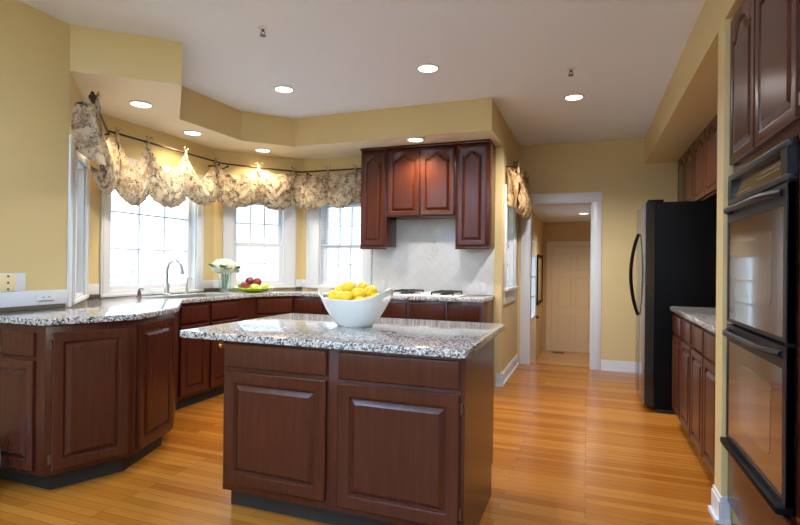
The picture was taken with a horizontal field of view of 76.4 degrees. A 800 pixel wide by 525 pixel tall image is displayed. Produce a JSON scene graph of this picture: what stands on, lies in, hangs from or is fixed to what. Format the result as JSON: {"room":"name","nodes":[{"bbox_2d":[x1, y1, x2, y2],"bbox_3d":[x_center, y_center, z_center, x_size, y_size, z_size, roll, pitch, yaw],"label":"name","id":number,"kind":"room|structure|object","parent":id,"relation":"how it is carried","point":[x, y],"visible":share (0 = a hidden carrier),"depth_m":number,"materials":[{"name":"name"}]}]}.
{"room":"kitchen","nodes":[
{"label":"kitchen","id":0,"kind":"room"},
{"bbox_2d":[0,0,69,312],"bbox_3d":[-3.197,-0.182,0.486,0.140,2.715,5.900,1,0,20],"label":"wall","id":1,"kind":"structure","parent":0,"point":[34,44],"depth_m":3.03,"materials":[{"name":"yellow paint"}]},
{"bbox_2d":[0,273,25,291],"bbox_3d":[-2.228,0.114,2.902,0.014,0.104,0.180,1,0,20],"label":"wall plate","id":2,"kind":"object","parent":1,"relation":"attached to","point":[8,281],"visible":1,"depth_m":2.91,"materials":[{"name":"white paint"}]},
{"bbox_2d":[0,289,66,307],"bbox_3d":[-2.196,0.212,2.989,0.016,0.087,0.495,1,0,20],"label":"trim","id":3,"kind":"structure","parent":1,"relation":"attached to","point":[19,298],"depth_m":2.99,"materials":[{"name":"white paint"}]},
{"bbox_2d":[36,294,55,301],"bbox_3d":[-2.147,0.214,3.088,0.007,0.045,0.115,1,0,20],"label":"outlet strip","id":4,"kind":"object","parent":1,"relation":"attached to","point":[39,297],"visible":1,"depth_m":3.08,"materials":[{"name":"white paint"}]},
{"bbox_2d":[66,72,85,307],"bbox_3d":[-2.366,-0.156,3.612,0.140,2.715,0.905,1,0,-25],"label":"wall","id":5,"kind":"structure","parent":0,"point":[75,95],"depth_m":3.34,"materials":[{"name":"yellow paint"}]},
{"bbox_2d":[66,134,73,307],"bbox_3d":[-2.129,-0.265,3.287,0.014,1.104,0.116,1,0,-25],"label":"board","id":6,"kind":"object","parent":5,"relation":"attached to","point":[71,142],"visible":0.87,"depth_m":3.25,"materials":[{"name":"white paint"}]},
{"bbox_2d":[72,145,89,304],"bbox_3d":[-2.356,-0.271,3.635,0.165,1.095,0.700,1,0,-25],"label":"window","id":7,"kind":"structure","parent":5,"relation":"in","point":[81,209],"depth_m":3.86,"materials":[{"name":"white paint"}]},
{"bbox_2d":[87,111,214,298],"bbox_3d":[-2.306,-0.149,4.761,0.140,2.715,1.580,1,0,20],"label":"wall","id":8,"kind":"structure","parent":0,"point":[132,148],"depth_m":4.62,"materials":[{"name":"yellow paint"}]},
{"bbox_2d":[88,284,98,294],"bbox_3d":[-2.472,0.215,4.099,0.012,0.085,0.100,1,0,20],"label":"trim","id":9,"kind":"structure","parent":8,"relation":"attached to","point":[93,289],"depth_m":4.09,"materials":[{"name":"white paint"}]},
{"bbox_2d":[99,157,203,297],"bbox_3d":[-2.298,-0.304,4.728,0.165,1.195,1.180,1,0,20],"label":"window","id":10,"kind":"structure","parent":8,"relation":"in","point":[193,251],"depth_m":4.82,"materials":[{"name":"white paint"}]},
{"bbox_2d":[203,280,213,287],"bbox_3d":[-2.016,0.227,5.338,0.012,0.085,0.160,1,0,20],"label":"trim","id":11,"kind":"structure","parent":8,"relation":"attached to","point":[206,283],"depth_m":5.34,"materials":[{"name":"white paint"}]},
{"bbox_2d":[213,149,302,290],"bbox_3d":[-1.579,-0.136,5.749,1.039,2.715,0.140,1,0,-31],"label":"wall","id":12,"kind":"structure","parent":0,"point":[231,157],"depth_m":5.62,"materials":[{"name":"yellow paint"}]},
{"bbox_2d":[214,280,221,287],"bbox_3d":[-1.948,0.229,5.439,0.085,0.085,0.012,1,0,-31],"label":"trim","id":13,"kind":"structure","parent":12,"relation":"attached to","point":[217,283],"depth_m":5.43,"materials":[{"name":"white paint"}]},
{"bbox_2d":[77,91,360,175],"bbox_3d":[-1.679,-1.038,4.697,1.257,0.072,2.825,0,0,34],"label":"curtain rod","id":14,"kind":"object","parent":12,"relation":"attached to","point":[92,96],"visible":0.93,"depth_m":4.90,"materials":[{"name":"brown metal"}]},
{"bbox_2d":[71,91,360,210],"bbox_3d":[-1.629,-0.776,4.652,1.188,0.621,2.872,0,0,35],"label":"valance","id":15,"kind":"object","parent":14,"relation":"hanging from","point":[170,189],"visible":0.96,"depth_m":4.83,"materials":[{"name":"fabric"}]},
{"bbox_2d":[222,195,295,288],"bbox_3d":[-1.585,-0.256,5.725,0.810,1.085,0.165,1,0,-31],"label":"window","id":16,"kind":"structure","parent":12,"relation":"in","point":[286,218],"depth_m":5.80,"materials":[{"name":"white paint"}]},
{"bbox_2d":[295,280,301,286],"bbox_3d":[-1.176,0.240,5.902,0.075,0.085,0.012,1,0,-31],"label":"trim","id":17,"kind":"structure","parent":12,"relation":"attached to","point":[298,283],"depth_m":5.89,"materials":[{"name":"white paint"}]},
{"bbox_2d":[70,25,502,159],"bbox_3d":[-0.862,-1.344,4.911,3.649,0.290,2.084,1,0,-25],"label":"soffit","id":18,"kind":"structure","parent":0,"point":[123,67],"depth_m":4.64,"materials":[{"name":"yellow paint"}]},
{"bbox_2d":[128,100,153,107],"bbox_3d":[-1.989,-1.213,3.908,0.184,0.008,0.184,1,0,20],"label":"recessed light","id":19,"kind":"object","parent":18,"relation":"in","point":[136,103],"visible":1,"depth_m":3.90,"materials":[{"name":"white paint"}]},
{"bbox_2d":[182,130,202,135],"bbox_3d":[-1.936,-1.208,4.753,0.184,0.008,0.184,1,0,20],"label":"recessed light","id":20,"kind":"object","parent":18,"relation":"in","point":[187,132],"visible":1,"depth_m":4.75,"materials":[{"name":"white paint"}]},
{"bbox_2d":[254,148,271,151],"bbox_3d":[-1.466,-1.199,5.441,0.184,0.008,0.184,1,0,20],"label":"recessed light","id":21,"kind":"object","parent":18,"relation":"in","point":[256,149],"visible":1,"depth_m":5.43,"materials":[{"name":"white paint"}]},
{"bbox_2d":[406,137,424,141],"bbox_3d":[0.149,-1.183,4.906,0.184,0.008,0.184,1,0,20],"label":"recessed light","id":22,"kind":"object","parent":18,"relation":"in","point":[411,139],"visible":1,"depth_m":4.89,"materials":[{"name":"white paint"}]},
{"bbox_2d":[19,0,705,145],"bbox_3d":[-0.590,-1.562,1.831,5.600,0.120,10.200,1,0,20],"label":"ceiling","id":23,"kind":"structure","parent":0,"point":[337,56],"depth_m":3.57,"materials":[{"name":"white paint"}]},
{"bbox_2d":[258,26,267,36],"bbox_3d":[-0.876,-1.473,3.250,0.060,0.050,0.060,1,0,20],"label":"sprinkler","id":24,"kind":"object","parent":23,"relation":"attached to","point":[262,28],"visible":1,"depth_m":3.24,"materials":[{"name":"white paint"}]},
{"bbox_2d":[273,85,294,92],"bbox_3d":[-0.999,-1.489,4.379,0.184,0.008,0.184,1,0,20],"label":"recessed light","id":25,"kind":"object","parent":23,"relation":"in","point":[280,88],"visible":1,"depth_m":4.37,"materials":[{"name":"white paint"}]},
{"bbox_2d":[416,63,439,72],"bbox_3d":[0.213,-1.478,3.877,0.184,0.008,0.184,1,0,20],"label":"recessed light","id":26,"kind":"object","parent":23,"relation":"in","point":[427,67],"visible":1,"depth_m":3.87,"materials":[{"name":"white paint"}]},
{"bbox_2d":[567,68,574,76],"bbox_3d":[1.298,-1.444,3.864,0.060,0.050,0.060,1,0,20],"label":"sprinkler","id":27,"kind":"object","parent":23,"relation":"attached to","point":[568,69],"visible":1,"depth_m":3.86,"materials":[{"name":"white paint"}]},
{"bbox_2d":[563,94,584,100],"bbox_3d":[1.538,-1.459,4.499,0.184,0.008,0.184,1,0,20],"label":"recessed light","id":28,"kind":"object","parent":23,"relation":"in","point":[571,97],"visible":1,"depth_m":4.49,"materials":[{"name":"white paint"}]},
{"bbox_2d":[0,363,736,524],"bbox_3d":[-0.623,1.272,1.815,5.600,0.120,10.200,1,0,20],"label":"floor","id":29,"kind":"structure","parent":0,"point":[573,445],"depth_m":2.95,"materials":[{"name":"brown wood"}]},
{"bbox_2d":[0,323,49,489],"bbox_3d":[-1.974,0.763,2.919,0.487,0.879,0.511,1,0,20],"label":"base cabinet","id":30,"kind":"object","parent":29,"relation":"on","point":[22,346],"visible":0.59,"depth_m":2.65,"materials":[{"name":"brown wood"}]},
{"bbox_2d":[44,320,133,489],"bbox_3d":[-1.844,0.765,2.927,0.501,0.879,0.424,0,0,44],"label":"base cabinet","id":31,"kind":"object","parent":29,"relation":"on","point":[89,377],"visible":0.98,"depth_m":2.75,"materials":[{"name":"brown wood"}]},
{"bbox_2d":[124,313,174,469],"bbox_3d":[-1.651,0.768,3.218,0.490,0.879,0.423,1,0,28],"label":"base cabinet","id":32,"kind":"object","parent":29,"relation":"on","point":[153,381],"visible":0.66,"depth_m":3.10,"materials":[{"name":"brown wood"}]},
{"bbox_2d":[161,311,178,443],"bbox_3d":[-2.013,0.767,3.806,0.632,0.879,1.212,1,0,-21],"label":"base cabinet","id":33,"kind":"object","parent":29,"relation":"on","point":[176,315],"visible":0.13,"depth_m":3.76,"materials":[{"name":"brown wood"}]},
{"bbox_2d":[176,298,245,409],"bbox_3d":[-1.931,0.773,4.614,0.661,0.879,0.860,1,0,20],"label":"base cabinet","id":34,"kind":"object","parent":29,"relation":"on","point":[200,361],"visible":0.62,"depth_m":4.35,"materials":[{"name":"brown wood"}]},
{"bbox_2d":[246,296,293,319],"bbox_3d":[-1.432,0.782,5.384,1.364,0.879,0.693,1,0,-36],"label":"base cabinet","id":35,"kind":"object","parent":29,"relation":"on","point":[256,307],"visible":0.21,"depth_m":5.11,"materials":[{"name":"brown wood"}]},
{"bbox_2d":[0,289,494,325],"bbox_3d":[-0.963,0.324,4.065,2.866,0.034,3.366,1,0,20],"label":"countertop","id":36,"kind":"structure","parent":35,"relation":"on","point":[124,308],"depth_m":3.43,"materials":[{"name":"stone"}]},
{"bbox_2d":[0,303,64,312],"bbox_3d":[-2.198,0.270,2.980,0.020,0.030,0.480,1,0,20],"label":"curb","id":37,"kind":"object","parent":36,"relation":"on","point":[49,306],"visible":1,"depth_m":3.01,"materials":[{"name":"brown"}]},
{"bbox_2d":[88,294,99,298],"bbox_3d":[-2.469,0.273,4.098,0.020,0.030,0.100,1,0,20],"label":"curb","id":38,"kind":"object","parent":36,"relation":"on","point":[94,295],"visible":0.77,"depth_m":4.10,"materials":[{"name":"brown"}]},
{"bbox_2d":[137,288,143,296],"bbox_3d":[-2.222,0.255,4.354,0.066,0.076,0.039,1,0,20],"label":"soap dispenser","id":39,"kind":"object","parent":36,"relation":"on","point":[138,291],"visible":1,"depth_m":4.35,"materials":[{"name":"grey metal"}]},
{"bbox_2d":[163,259,183,294],"bbox_3d":[-2.027,0.133,4.612,0.222,0.327,0.117,1,0,20],"label":"kitchen faucet","id":40,"kind":"object","parent":36,"relation":"on","point":[181,270],"visible":0.99,"depth_m":4.59,"materials":[{"name":"silver metal"}]},
{"bbox_2d":[184,276,192,293],"bbox_3d":[-2.004,0.214,4.817,0.062,0.167,0.087,1,0,-36],"label":"water dispenser","id":41,"kind":"object","parent":36,"relation":"on","point":[187,288],"visible":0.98,"depth_m":4.82,"materials":[{"name":"silver metal"}]},
{"bbox_2d":[151,294,230,297],"bbox_3d":[-1.870,0.399,4.585,0.326,0.197,0.716,1,0,20],"label":"sink","id":42,"kind":"object","parent":36,"relation":"in","point":[190,295],"visible":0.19,"depth_m":4.78,"materials":[{"name":"silver metal"}]},
{"bbox_2d":[203,288,213,290],"bbox_3d":[-2.013,0.285,5.336,0.020,0.030,0.160,1,0,20],"label":"curb","id":43,"kind":"object","parent":36,"relation":"on","point":[205,289],"visible":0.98,"depth_m":5.33,"materials":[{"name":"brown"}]},
{"bbox_2d":[234,286,274,291],"bbox_3d":[-1.507,0.281,5.262,0.410,0.050,0.410,1,0,20],"label":"fruit plate","id":44,"kind":"object","parent":36,"relation":"on","point":[259,289],"visible":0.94,"depth_m":5.12,"materials":[{"name":"green ceramic"}]},
{"bbox_2d":[240,282,248,287],"bbox_3d":[-1.582,0.235,5.178,0.088,0.085,0.087,1,0,20],"label":"apple","id":45,"kind":"object","parent":44,"relation":"on","point":[243,284],"visible":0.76,"depth_m":5.15,"materials":[{"name":"red food"}]},
{"bbox_2d":[250,284,260,287],"bbox_3d":[-1.473,0.248,5.161,0.097,0.064,0.066,1,0,25],"label":"pear","id":46,"kind":"object","parent":44,"relation":"on","point":[252,285],"visible":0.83,"depth_m":5.15,"materials":[{"name":"green food"}]},
{"bbox_2d":[261,283,269,287],"bbox_3d":[-1.374,0.242,5.218,0.097,0.064,0.066,1,0,-32],"label":"pear","id":47,"kind":"object","parent":44,"relation":"on","point":[264,285],"visible":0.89,"depth_m":5.19,"materials":[{"name":"green food"}]},
{"label":"pear","id":48,"kind":"object","parent":44,"relation":"on","visible":0},
{"bbox_2d":[245,277,253,284],"bbox_3d":[-1.561,0.188,5.283,0.088,0.085,0.087,1,0,-26],"label":"apple","id":49,"kind":"object","parent":48,"relation":"on","point":[249,280],"visible":0.81,"depth_m":5.25,"materials":[{"name":"red food"}]},
{"bbox_2d":[253,277,261,284],"bbox_3d":[-1.476,0.197,5.263,0.088,0.085,0.087,1,0,-3],"label":"apple","id":50,"kind":"object","parent":48,"relation":"on","point":[257,280],"visible":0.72,"depth_m":5.23,"materials":[{"name":"red food"}]},
{"bbox_2d":[393,289,467,296],"bbox_3d":[0.271,0.318,5.087,0.740,0.083,0.440,1,0,20],"label":"gas cooktop","id":51,"kind":"object","parent":36,"relation":"in","point":[402,292],"visible":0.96,"depth_m":4.97,"materials":[{"name":"white metal"}]},
{"bbox_3d":[-1.773,0.210,5.148,0.132,0.185,0.132,1,0,20],"label":"flower vase","id":52,"kind":"object","parent":36,"relation":"on","visible":0},
{"bbox_2d":[208,261,223,288],"bbox_3d":[-1.853,0.123,5.155,0.145,0.297,0.200,1,0,2],"label":"hydrangea","id":53,"kind":"object","parent":52,"relation":"in","point":[214,269],"visible":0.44,"depth_m":5.13,"materials":[{"name":"white plant"}]},
{"bbox_2d":[209,259,227,283],"bbox_3d":[-1.790,0.115,5.091,0.195,0.314,0.159,1,0,20],"label":"hydrangea","id":54,"kind":"object","parent":52,"relation":"in","point":[219,266],"visible":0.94,"depth_m":5.06,"materials":[{"name":"white plant"}]},
{"bbox_2d":[223,260,240,288],"bbox_3d":[-1.703,0.123,5.109,0.150,0.300,0.186,0,0,42],"label":"hydrangea","id":55,"kind":"object","parent":52,"relation":"in","point":[230,266],"visible":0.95,"depth_m":5.08,"materials":[{"name":"white plant"}]},
{"bbox_2d":[226,262,242,288],"bbox_3d":[-1.668,0.134,5.198,0.175,0.281,0.172,1,0,20],"label":"hydrangea","id":56,"kind":"object","parent":52,"relation":"in","point":[237,270],"visible":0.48,"depth_m":5.17,"materials":[{"name":"white plant"}]},
{"bbox_2d":[294,296,328,314],"bbox_3d":[-0.694,0.791,5.428,0.676,0.879,0.594,1,0,20],"label":"base cabinet","id":57,"kind":"object","parent":29,"relation":"on","point":[302,304],"visible":0.12,"depth_m":5.21,"materials":[{"name":"brown wood"}]},
{"bbox_2d":[218,338,493,524],"bbox_3d":[-0.219,0.805,2.617,1.275,0.832,0.706,1,0,20],"label":"kitchen island","id":58,"kind":"object","parent":29,"relation":"on","point":[324,435],"visible":0.94,"depth_m":2.26,"materials":[{"name":"brown wood"}]},
{"bbox_2d":[180,313,504,358],"bbox_3d":[-0.246,0.371,2.802,1.488,0.035,1.055,1,0,20],"label":"island countertop","id":59,"kind":"structure","parent":58,"relation":"on","point":[434,338],"depth_m":2.50,"materials":[{"name":"stone"}]},
{"bbox_2d":[318,286,393,326],"bbox_3d":[-0.252,0.247,2.857,0.476,0.215,0.318,0,0,29],"label":"fruit bowl","id":60,"kind":"object","parent":59,"relation":"on","point":[364,312],"visible":0.92,"depth_m":2.74,"materials":[{"name":"white ceramic"}]},
{"bbox_2d":[327,290,336,298],"bbox_3d":[-0.379,0.189,2.887,0.081,0.066,0.070,0,0,38],"label":"lemon","id":61,"kind":"object","parent":60,"relation":"in","point":[330,294],"visible":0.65,"depth_m":2.86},
{"bbox_2d":[332,291,341,299],"bbox_3d":[-0.339,0.195,2.849,0.079,0.067,0.078,1,0,-11],"label":"lemon","id":62,"kind":"object","parent":60,"relation":"in","point":[334,296],"visible":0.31,"depth_m":2.83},
{"bbox_2d":[334,284,342,291],"bbox_3d":[-0.339,0.162,2.927,0.072,0.070,0.082,0,0,36],"label":"lemon","id":63,"kind":"object","parent":60,"relation":"in","point":[339,287],"visible":0.2,"depth_m":2.90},
{"bbox_2d":[337,291,353,299],"bbox_3d":[-0.303,0.189,2.805,0.076,0.065,0.078,1,0,-40],"label":"lemon","id":64,"kind":"object","parent":60,"relation":"in","point":[344,295],"visible":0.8,"depth_m":2.78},
{"bbox_2d":[342,281,355,291],"bbox_3d":[-0.292,0.142,2.893,0.080,0.069,0.079,1,0,-6],"label":"lemon","id":65,"kind":"object","parent":60,"relation":"in","point":[349,286],"visible":0.78,"depth_m":2.86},
{"bbox_2d":[351,288,365,298],"bbox_3d":[-0.235,0.172,2.833,0.077,0.064,0.075,1,0,-22],"label":"lemon","id":66,"kind":"object","parent":60,"relation":"in","point":[356,292],"visible":0.7,"depth_m":2.81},
{"bbox_3d":[-0.241,0.227,2.916,0.067,0.066,0.097,1,-4,-23],"label":"lemon","id":67,"kind":"object","parent":60,"relation":"in","visible":0},
{"bbox_2d":[357,282,367,288],"bbox_3d":[-0.214,0.145,2.909,0.083,0.067,0.072,0,0,44],"label":"lemon","id":68,"kind":"object","parent":67,"relation":"on","point":[363,285],"visible":0.49,"depth_m":2.88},
{"bbox_3d":[-0.196,0.239,2.877,0.098,0.067,0.068,-10,4,-24],"label":"lemon","id":69,"kind":"object","parent":60,"relation":"in","visible":0},
{"bbox_2d":[364,285,376,296],"bbox_3d":[-0.167,0.163,2.865,0.084,0.070,0.073,1,0,-24],"label":"lemon","id":70,"kind":"object","parent":69,"relation":"on","point":[370,290],"visible":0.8,"depth_m":2.83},
{"bbox_2d":[380,299,408,318],"bbox_3d":[-0.102,0.797,5.210,0.582,0.879,0.594,1,0,20],"label":"base cabinet","id":71,"kind":"object","parent":29,"relation":"on","point":[395,308],"visible":0.09,"depth_m":4.87,"materials":[{"name":"brown wood"}]},
{"bbox_2d":[408,300,447,320],"bbox_3d":[0.351,0.801,5.043,0.380,0.879,0.594,1,0,20],"label":"base cabinet","id":72,"kind":"object","parent":29,"relation":"on","point":[422,310],"visible":0.21,"depth_m":4.77,"materials":[{"name":"brown wood"}]},
{"bbox_2d":[447,299,493,322],"bbox_3d":[0.685,0.804,4.920,0.329,0.879,0.594,1,0,20],"label":"base cabinet","id":73,"kind":"object","parent":29,"relation":"on","point":[456,311],"visible":0.22,"depth_m":4.66,"materials":[{"name":"brown wood"}]},
{"bbox_2d":[629,199,716,414],"bbox_3d":[2.539,0.371,4.582,0.865,1.785,0.880,1,0,20],"label":"refrigerator","id":74,"kind":"object","parent":29,"relation":"on","point":[675,243],"visible":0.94,"depth_m":4.24,"materials":[{"name":"black"}]},
{"bbox_2d":[672,313,693,436],"bbox_3d":[2.279,0.815,3.507,0.621,0.879,0.748,1,0,20],"label":"base cabinet","id":75,"kind":"object","parent":29,"relation":"on","point":[681,340],"visible":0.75,"depth_m":3.56,"materials":[{"name":"brown wood"}]},
{"bbox_2d":[670,306,715,333],"bbox_3d":[2.158,0.355,3.163,0.646,0.034,1.517,1,0,20],"label":"countertop","id":76,"kind":"structure","parent":75,"relation":"on","point":[705,317],"depth_m":3.29,"materials":[{"name":"stone"}]},
{"bbox_2d":[690,323,715,477],"bbox_3d":[2.020,0.809,2.804,0.621,0.879,0.748,1,0,20],"label":"base cabinet","id":77,"kind":"object","parent":29,"relation":"on","point":[703,355],"visible":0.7,"depth_m":2.89,"materials":[{"name":"brown wood"}]},
{"bbox_2d":[727,0,799,524],"bbox_3d":[1.678,0.037,1.846,0.621,2.405,1.005,1,0,20],"label":"tall cabinet","id":78,"kind":"object","parent":29,"relation":"on","point":[765,34],"visible":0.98,"depth_m":1.95,"materials":[{"name":"brown wood"}]},
{"bbox_2d":[720,137,798,516],"bbox_3d":[1.655,0.216,1.946,0.631,1.257,0.757,1,0,20],"label":"double oven","id":79,"kind":"object","parent":78,"relation":"in","point":[762,209],"visible":1,"depth_m":1.88,"materials":[{"name":"black"}]},
{"bbox_2d":[302,118,504,385],"bbox_3d":[-0.032,-0.118,5.597,2.310,2.715,0.140,1,0,20],"label":"wall","id":80,"kind":"structure","parent":0,"point":[340,162],"depth_m":5.16,"materials":[{"name":"yellow paint"}]},
{"bbox_2d":[305,200,371,288],"bbox_3d":[-0.672,-0.245,5.815,0.825,1.085,0.165,1,0,20],"label":"window","id":81,"kind":"structure","parent":80,"relation":"in","point":[316,254],"depth_m":5.85,"materials":[{"name":"white paint"}]},
{"bbox_2d":[322,202,360,245],"bbox_3d":[-0.646,-0.435,5.775,0.532,0.485,0.028,1,0,20],"label":"window blind","id":82,"kind":"object","parent":81,"relation":"attached to","point":[353,203],"visible":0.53,"depth_m":5.76,"materials":[{"name":"white"}]},
{"bbox_2d":[360,147,395,248],"bbox_3d":[-0.228,-0.662,5.413,0.290,1.052,0.326,1,0,20],"label":"upper cabinet","id":83,"kind":"object","parent":80,"relation":"attached to","point":[378,231],"visible":0.94,"depth_m":5.27,"materials":[{"name":"brown wood"}]},
{"bbox_2d":[386,142,455,219],"bbox_3d":[0.253,-0.822,5.237,0.728,0.724,0.326,1,0,20],"label":"upper cabinet","id":84,"kind":"object","parent":80,"relation":"attached to","point":[421,178],"visible":0.95,"depth_m":5.09,"materials":[{"name":"brown wood"}]},
{"bbox_2d":[372,219,493,294],"bbox_3d":[0.326,-0.086,5.385,1.340,0.824,0.010,1,0,20],"label":"tile","id":85,"kind":"structure","parent":80,"relation":"attached to","point":[404,266],"depth_m":5.38,"materials":[{"name":"tile"}]},
{"bbox_2d":[381,281,386,290],"bbox_3d":[-0.174,0.252,5.554,0.060,0.110,0.006,1,0,20],"label":"wall outlet","id":86,"kind":"object","parent":85,"relation":"attached to","point":[384,283],"visible":0.82,"depth_m":5.55,"materials":[{"name":"grey"}]},
{"bbox_2d":[423,226,438,264],"bbox_3d":[0.328,-0.180,5.378,0.178,0.411,0.008,1,0,20],"label":"ornament","id":87,"kind":"object","parent":85,"relation":"attached to","point":[424,228],"visible":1,"depth_m":5.37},
{"bbox_2d":[480,283,485,293],"bbox_3d":[0.849,0.262,5.178,0.060,0.110,0.006,1,0,20],"label":"wall outlet","id":88,"kind":"object","parent":85,"relation":"attached to","point":[483,285],"visible":1,"depth_m":5.18,"materials":[{"name":"grey"}]},
{"bbox_2d":[455,139,495,248],"bbox_3d":[0.750,-0.653,5.053,0.335,1.052,0.326,1,0,20],"label":"upper cabinet","id":89,"kind":"object","parent":80,"relation":"attached to","point":[475,159],"visible":1,"depth_m":4.91,"materials":[{"name":"brown wood"}]},
{"bbox_2d":[495,374,502,386],"bbox_3d":[0.997,1.186,5.116,0.078,0.125,0.028,1,0,20],"label":"baseboard","id":90,"kind":"structure","parent":80,"relation":"attached to","point":[498,377],"depth_m":5.12,"materials":[{"name":"white paint"}]},
{"bbox_2d":[503,121,542,369],"bbox_3d":[1.882,0.130,7.677,0.150,3.145,5.090,1,0,20],"label":"wall","id":91,"kind":"structure","parent":0,"point":[510,310],"depth_m":6.02,"materials":[{"name":"yellow paint"}]},
{"bbox_2d":[501,354,518,385],"bbox_3d":[1.244,1.192,5.712,0.028,0.125,1.260,1,0,20],"label":"baseboard","id":92,"kind":"structure","parent":91,"relation":"attached to","point":[508,371],"depth_m":5.66,"materials":[{"name":"white paint"}]},
{"bbox_2d":[503,184,518,304],"bbox_3d":[1.175,-0.184,5.654,0.185,1.245,0.850,1,0,20],"label":"window","id":93,"kind":"structure","parent":91,"relation":"in","point":[510,214],"depth_m":5.92,"materials":[{"name":"white paint"}]},
{"bbox_2d":[506,161,527,183],"bbox_3d":[1.322,-0.995,5.704,0.137,0.069,1.078,1,0,20],"label":"curtain rod","id":94,"kind":"object","parent":91,"relation":"attached to","point":[515,164],"visible":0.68,"depth_m":5.20,"materials":[{"name":"brown metal"}]},
{"bbox_2d":[506,161,532,219],"bbox_3d":[1.385,-0.768,5.678,0.187,0.546,1.024,1,0,25],"label":"valance","id":95,"kind":"object","parent":94,"relation":"hanging from","point":[524,208],"visible":0.98,"depth_m":5.26,"materials":[{"name":"fabric"}]},
{"bbox_2d":[531,235,538,362],"bbox_3d":[2.126,0.637,8.099,0.101,2.140,1.160,1,0,20],"label":"door","id":96,"kind":"structure","parent":91,"relation":"in","point":[534,317],"depth_m":8.27,"materials":[{"name":"white paint"}]},
{"bbox_2d":[536,254,542,304],"bbox_3d":[2.517,0.302,9.162,0.027,0.870,1.000,1,0,20],"label":"picture frame","id":97,"kind":"object","parent":91,"relation":"attached to","point":[539,287],"visible":0.91,"depth_m":9.18,"materials":[{"name":"black"}]},
{"bbox_2d":[538,258,541,300],"bbox_3d":[2.508,0.302,9.165,0.009,0.770,0.900,1,0,20],"label":"artwork","id":98,"kind":"object","parent":97,"relation":"attached to","point":[539,259],"depth_m":9.21},
{"bbox_2d":[533,204,590,222],"bbox_3d":[2.915,-0.856,8.068,1.800,0.115,3.940,1,0,20],"label":"ceiling","id":99,"kind":"structure","parent":0,"point":[546,213],"depth_m":8.20,"materials":[{"name":"white paint"}]},
{"bbox_2d":[536,350,589,366],"bbox_3d":[2.885,1.766,8.054,1.800,0.100,3.940,1,0,20],"label":"floor","id":100,"kind":"structure","parent":0,"point":[545,357],"depth_m":9.12,"materials":[{"name":"wood"}]},
{"bbox_2d":[542,222,590,349],"bbox_3d":[3.632,0.419,9.816,1.960,2.630,0.140,1,0,20],"label":"wall","id":101,"kind":"structure","parent":0,"point":[552,231],"depth_m":9.96,"materials":[{"name":"beige paint"}]},
{"bbox_2d":[546,241,590,352],"bbox_3d":[3.335,0.660,9.791,1.005,2.140,0.102,1,0,20],"label":"door","id":102,"kind":"structure","parent":101,"relation":"in","point":[568,262],"depth_m":9.84,"materials":[{"name":"beige paint"}]},
{"bbox_2d":[517,137,677,369],"bbox_3d":[2.515,-0.087,6.034,2.450,2.715,0.140,1,0,20],"label":"wall","id":103,"kind":"structure","parent":0,"point":[616,168],"depth_m":5.97,"materials":[{"name":"yellow paint"}]},
{"bbox_2d":[520,192,601,369],"bbox_3d":[1.958,0.214,6.225,0.933,2.103,0.160,1,0,20],"label":"doorway","id":104,"kind":"structure","parent":103,"relation":"in","point":[593,198],"depth_m":6.11,"materials":[{"name":"white paint"}]},
{"bbox_2d":[601,359,634,372],"bbox_3d":[2.875,1.211,5.799,1.090,0.125,0.028,1,0,20],"label":"baseboard","id":105,"kind":"structure","parent":103,"relation":"attached to","point":[606,365],"depth_m":5.92,"materials":[{"name":"white paint"}]},
{"bbox_2d":[645,0,742,163],"bbox_3d":[2.318,-1.307,3.555,0.650,0.305,4.670,1,0,20],"label":"soffit","id":106,"kind":"structure","parent":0,"point":[689,103],"depth_m":3.65,"materials":[{"name":"yellow paint"}]},
{"bbox_2d":[715,18,741,524],"bbox_3d":[1.875,0.039,2.388,0.650,2.410,0.131,1,0,20],"label":"wall partition","id":107,"kind":"structure","parent":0,"point":[724,170],"depth_m":2.45,"materials":[{"name":"yellow paint"}]},
{"bbox_2d":[708,484,721,523],"bbox_3d":[1.539,1.178,2.486,0.028,0.125,0.159,1,0,20],"label":"baseboard","id":108,"kind":"structure","parent":107,"relation":"attached to","point":[715,509],"depth_m":2.46,"materials":[{"name":"white paint"}]},
{"bbox_2d":[721,496,730,524],"bbox_3d":[1.547,1.178,2.414,0.036,0.125,0.028,1,0,20],"label":"baseboard","id":109,"kind":"structure","parent":107,"relation":"attached to","point":[725,505],"depth_m":2.41,"materials":[{"name":"white paint"}]},
{"bbox_3d":[2.853,-0.094,3.897,0.140,2.715,3.636,1,0,20],"label":"wall","id":110,"kind":"structure","parent":0,"visible":0},
{"bbox_2d":[677,141,694,200],"bbox_3d":[3.016,-0.831,5.037,0.346,0.605,0.918,1,0,20],"label":"upper cabinet","id":111,"kind":"object","parent":110,"relation":"attached to","point":[686,161],"visible":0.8,"depth_m":5.00,"materials":[{"name":"brown wood"}]},
{"bbox_2d":[694,113,717,200],"bbox_3d":[2.698,-0.839,4.174,0.346,0.605,0.918,1,0,20],"label":"upper cabinet","id":112,"kind":"object","parent":110,"relation":"attached to","point":[705,153],"visible":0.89,"depth_m":4.18,"materials":[{"name":"brown wood"}]},
{"label":"outside","id":113,"kind":"structure","parent":0,"visible":0},
{"bbox_2d":[113,281,161,284],"bbox_3d":[0.841,1.957,2.336,80.000,0.050,85.000,1,0,20],"label":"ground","id":114,"kind":"structure","parent":113,"point":[142,283],"depth_m":46.05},
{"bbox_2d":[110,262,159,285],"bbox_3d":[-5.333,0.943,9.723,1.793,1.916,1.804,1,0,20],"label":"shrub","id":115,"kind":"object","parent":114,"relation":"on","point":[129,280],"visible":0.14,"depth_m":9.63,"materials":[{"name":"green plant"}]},
{"bbox_2d":[167,201,361,283],"bbox_3d":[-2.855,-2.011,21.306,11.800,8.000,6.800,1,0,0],"label":"window panes","id":116,"kind":"structure","parent":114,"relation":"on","point":[175,228],"depth_m":18.30,"materials":[{"name":"glass"}]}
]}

